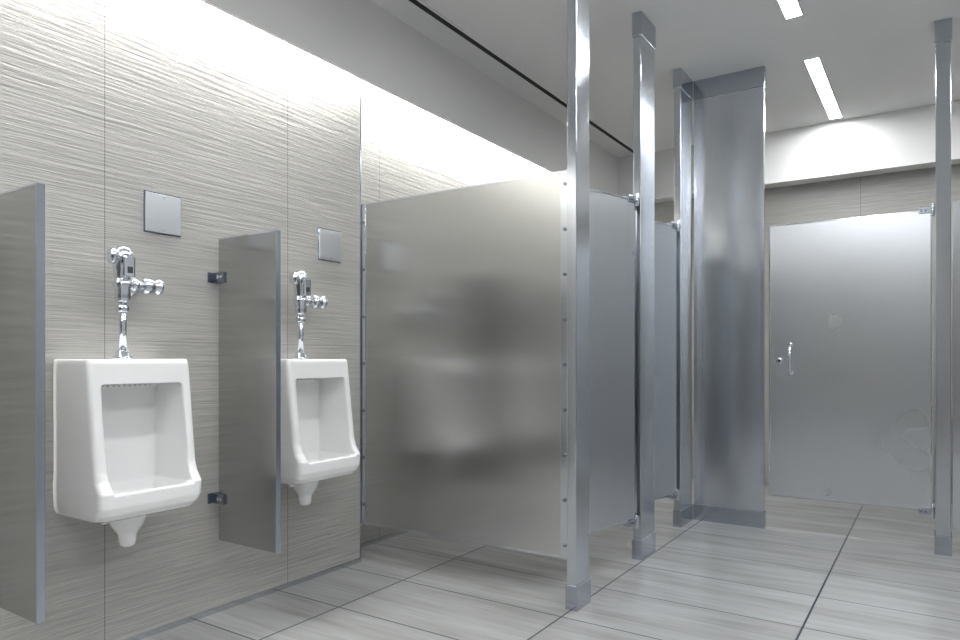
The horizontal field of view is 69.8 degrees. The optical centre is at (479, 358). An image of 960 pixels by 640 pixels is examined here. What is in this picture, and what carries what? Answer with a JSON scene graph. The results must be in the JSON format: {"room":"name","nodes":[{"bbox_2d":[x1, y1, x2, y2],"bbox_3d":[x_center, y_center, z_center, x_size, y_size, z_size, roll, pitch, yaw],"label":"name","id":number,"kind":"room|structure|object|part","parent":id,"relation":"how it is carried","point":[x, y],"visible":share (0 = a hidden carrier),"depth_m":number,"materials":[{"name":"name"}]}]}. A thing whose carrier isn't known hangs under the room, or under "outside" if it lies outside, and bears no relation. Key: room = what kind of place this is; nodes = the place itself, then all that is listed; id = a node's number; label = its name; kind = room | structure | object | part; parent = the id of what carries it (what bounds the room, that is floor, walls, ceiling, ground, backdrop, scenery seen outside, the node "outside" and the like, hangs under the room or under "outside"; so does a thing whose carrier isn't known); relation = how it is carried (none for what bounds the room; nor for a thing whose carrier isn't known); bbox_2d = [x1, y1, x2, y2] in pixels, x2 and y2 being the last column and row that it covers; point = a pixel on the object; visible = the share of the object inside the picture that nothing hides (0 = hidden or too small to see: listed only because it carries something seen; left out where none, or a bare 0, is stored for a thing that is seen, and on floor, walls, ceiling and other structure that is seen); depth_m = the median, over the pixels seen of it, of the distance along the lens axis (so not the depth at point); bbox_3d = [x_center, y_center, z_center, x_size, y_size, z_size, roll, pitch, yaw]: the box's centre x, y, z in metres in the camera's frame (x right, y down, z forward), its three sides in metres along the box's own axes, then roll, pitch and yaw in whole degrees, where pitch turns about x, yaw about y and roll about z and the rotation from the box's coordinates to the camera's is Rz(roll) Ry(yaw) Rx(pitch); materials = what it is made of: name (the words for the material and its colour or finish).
{"room":"public restroom","nodes":[
{"label":"public restroom","id":0,"kind":"room"},
{"bbox_2d":[0,0,359,639],"bbox_3d":[-2.405,-0.400,1.444,0.395,3.000,5.755,0,0,33],"label":"wall","id":1,"kind":"structure","parent":0,"point":[103,103],"depth_m":2.83,"materials":[{"name":"tile"}]},
{"bbox_2d":[0,183,44,623],"bbox_3d":[-1.465,0.131,2.143,0.400,1.300,0.090,0,0,33],"label":"screen","id":2,"kind":"object","parent":1,"relation":"attached to","point":[22,209],"visible":1,"depth_m":2.08,"materials":[{"name":"metal"}]},
{"bbox_2d":[53,359,201,546],"bbox_3d":[-1.270,0.343,2.500,0.327,0.685,0.382,0,0,33],"label":"urinal","id":3,"kind":"object","parent":1,"relation":"attached to","point":[124,450],"visible":1,"depth_m":2.47,"materials":[{"name":"ceramic"}]},
{"bbox_2d":[106,245,163,358],"bbox_3d":[-1.312,-0.209,2.587,0.166,0.416,0.206,0,0,33],"label":"valve","id":4,"kind":"object","parent":3,"relation":"attached to","point":[126,286],"visible":1,"depth_m":2.51,"materials":[{"name":"silver metal"}]},
{"bbox_2d":[143,190,180,236],"bbox_3d":[-1.277,-0.585,2.775,0.016,0.165,0.160,0,0,33],"label":"plate","id":5,"kind":"object","parent":1,"relation":"attached to","point":[161,212],"visible":1,"depth_m":2.77,"materials":[{"name":"silver metal"}]},
{"bbox_2d":[121,557,360,639],"bbox_3d":[-2.235,1.088,1.331,0.012,0.024,5.755,0,0,33],"label":"baseboard","id":6,"kind":"structure","parent":1,"relation":"attached to","point":[157,630],"depth_m":3.06,"materials":[{"name":"silver metal"}]},
{"bbox_2d":[207,230,280,553],"bbox_3d":[-0.978,0.131,2.879,0.400,1.300,0.090,0,0,33],"label":"screen","id":7,"kind":"object","parent":1,"relation":"attached to","point":[248,278],"visible":1,"depth_m":2.85,"materials":[{"name":"metal"}]},
{"bbox_2d":[281,359,359,505],"bbox_3d":[-0.801,0.343,3.209,0.327,0.685,0.382,0,0,33],"label":"urinal","id":8,"kind":"object","parent":1,"relation":"attached to","point":[318,443],"visible":0.77,"depth_m":3.24,"materials":[{"name":"ceramic"}]},
{"bbox_2d":[289,270,327,358],"bbox_3d":[-0.843,-0.209,3.296,0.166,0.416,0.206,0,0,33],"label":"valve","id":9,"kind":"object","parent":8,"relation":"attached to","point":[300,281],"visible":1,"depth_m":3.22,"materials":[{"name":"silver metal"}]},
{"bbox_2d":[318,227,340,262],"bbox_3d":[-0.770,-0.585,3.542,0.016,0.165,0.160,0,0,33],"label":"plate","id":10,"kind":"object","parent":1,"relation":"attached to","point":[329,241],"visible":1,"depth_m":3.53,"materials":[{"name":"silver metal"}]},
{"bbox_2d":[360,79,360,557],"bbox_3d":[-0.658,-0.350,3.742,0.024,2.900,0.006,0,0,33],"label":"trim","id":11,"kind":"structure","parent":1,"relation":"attached to","point":[360,79],"depth_m":3.73,"materials":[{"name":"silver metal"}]},
{"bbox_2d":[200,0,617,194],"bbox_3d":[-1.176,-1.685,2.768,0.015,0.430,9.320,0,0,33],"label":"ceiling soffit","id":12,"kind":"object","parent":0,"point":[359,38],"depth_m":3.98,"materials":[{"name":"white paint"}]},
{"bbox_2d":[361,79,549,542],"bbox_3d":[0.084,-0.400,5.384,0.200,3.000,3.565,0,0,33],"label":"wall","id":13,"kind":"structure","parent":0,"point":[407,149],"depth_m":4.43,"materials":[{"name":"tile"}]},
{"bbox_2d":[361,530,408,547],"bbox_3d":[0.172,1.088,5.326,0.012,0.024,3.565,0,0,33],"label":"baseboard","id":14,"kind":"structure","parent":13,"relation":"attached to","point":[400,532],"depth_m":4.16,"materials":[{"name":"silver metal"}]},
{"bbox_2d":[361,170,566,558],"bbox_3d":[-0.199,0.034,3.461,1.446,1.752,0.039,0,0,33],"label":"partition panel","id":15,"kind":"object","parent":13,"relation":"attached to","point":[464,289],"visible":0.92,"depth_m":3.35,"materials":[{"name":"metal"}]},
{"bbox_2d":[142,479,959,639],"bbox_3d":[0.457,1.150,1.688,5.100,0.100,9.520,0,0,33],"label":"floor","id":16,"kind":"structure","parent":0,"point":[817,570],"depth_m":3.28,"materials":[{"name":"tile"}]},
{"bbox_2d":[565,0,590,611],"bbox_3d":[0.439,-0.400,3.068,0.057,3.000,0.148,0,0,33],"label":"pilaster","id":17,"kind":"object","parent":16,"relation":"on","point":[578,586],"visible":1,"depth_m":3.02,"materials":[{"name":"metal"}]},
{"bbox_2d":[632,11,655,560],"bbox_3d":[0.921,-0.400,3.863,0.055,3.000,0.230,0,0,33],"label":"pilaster","id":18,"kind":"object","parent":16,"relation":"on","point":[643,30],"visible":1,"depth_m":3.80,"materials":[{"name":"metal"}]},
{"bbox_2d":[589,188,639,533],"bbox_3d":[0.596,0.010,3.528,0.691,1.810,0.065,0,0,-41],"label":"door","id":19,"kind":"structure","parent":18,"relation":"attached to","point":[611,216],"depth_m":3.59,"materials":[{"name":"metal"}]},
{"bbox_2d":[673,68,692,527],"bbox_3d":[1.361,-0.400,4.609,0.055,3.000,0.260,0,0,33],"label":"pilaster","id":20,"kind":"object","parent":16,"relation":"on","point":[682,83],"visible":0.98,"depth_m":4.54,"materials":[{"name":"metal"}]},
{"bbox_2d":[654,221,679,499],"bbox_3d":[1.065,0.010,4.286,0.611,1.810,0.065,0,0,-43],"label":"door","id":21,"kind":"structure","parent":20,"relation":"attached to","point":[665,235],"depth_m":4.38,"materials":[{"name":"metal"}]},
{"bbox_2d":[693,66,765,528],"bbox_3d":[1.664,-0.400,4.601,0.460,3.000,0.050,0,0,33],"label":"partition panel","id":22,"kind":"object","parent":16,"relation":"on","point":[729,109],"visible":1,"depth_m":4.58,"materials":[{"name":"metal"}]},
{"bbox_2d":[934,17,951,556],"bbox_3d":[2.627,-0.400,3.903,0.083,3.000,0.140,0,0,33],"label":"pilaster","id":23,"kind":"object","parent":16,"relation":"on","point":[942,28],"visible":1,"depth_m":3.85,"materials":[{"name":"metal"}]},
{"bbox_2d":[769,203,934,518],"bbox_3d":[2.245,0.010,4.188,0.916,1.810,0.089,0,0,32],"label":"door","id":24,"kind":"structure","parent":23,"relation":"attached to","point":[850,299],"depth_m":4.18,"materials":[{"name":"metal"}]},
{"bbox_3d":[1.931,0.000,4.370,0.103,0.212,0.061,0,0,33],"label":"pull handle","id":25,"kind":"part","parent":24,"relation":"part of","materials":[{"name":"silver metal"}]},
{"bbox_2d":[369,0,959,157],"bbox_3d":[0.457,-1.950,1.688,5.100,0.100,9.520,0,0,33],"label":"ceiling","id":26,"kind":"structure","parent":0,"point":[877,56],"depth_m":4.21,"materials":[{"name":"white paint"}]},
{"bbox_2d":[405,0,632,153],"bbox_3d":[-1.030,-1.896,2.612,0.062,0.008,9.020,0,0,33],"label":"trim air slot","id":27,"kind":"object","parent":26,"relation":"attached to","point":[422,6],"visible":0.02,"depth_m":4.35,"materials":[{"name":"black metal"}]},
{"bbox_2d":[776,0,803,19],"bbox_3d":[1.386,-1.896,3.274,0.096,0.009,1.286,0,0,33],"label":"ceiling light","id":28,"kind":"object","parent":26,"relation":"in","point":[789,9],"depth_m":3.72,"materials":[{"name":"white plastic"}]},
{"bbox_2d":[803,56,842,119],"bbox_3d":[2.445,-1.896,4.875,0.096,0.009,1.286,0,0,33],"label":"ceiling light","id":29,"kind":"object","parent":26,"relation":"in","point":[815,68],"depth_m":4.78,"materials":[{"name":"white plastic"}]},
{"bbox_2d":[618,100,959,202],"bbox_3d":[3.189,-1.685,5.366,4.400,0.430,0.170,0,0,33],"label":"soffit","id":30,"kind":"structure","parent":0,"point":[900,140],"depth_m":5.48,"materials":[{"name":"white paint"}]},
{"bbox_2d":[654,164,959,503],"bbox_3d":[3.139,-0.400,5.561,4.700,3.000,0.100,0,0,33],"label":"wall","id":31,"kind":"structure","parent":0,"point":[903,191],"depth_m":5.58,"materials":[{"name":"tile"}]},
{"bbox_3d":[2.542,-0.400,0.309,0.100,3.000,9.320,0,0,33],"label":"wall","id":32,"kind":"structure","parent":0,"visible":0},
{"bbox_2d":[953,200,959,529],"bbox_3d":[3.370,0.035,3.301,1.819,1.810,0.035,0,0,33],"label":"partition panel","id":33,"kind":"object","parent":32,"relation":"attached to","point":[956,204],"visible":1,"depth_m":3.78,"materials":[{"name":"metal"}]}
]}

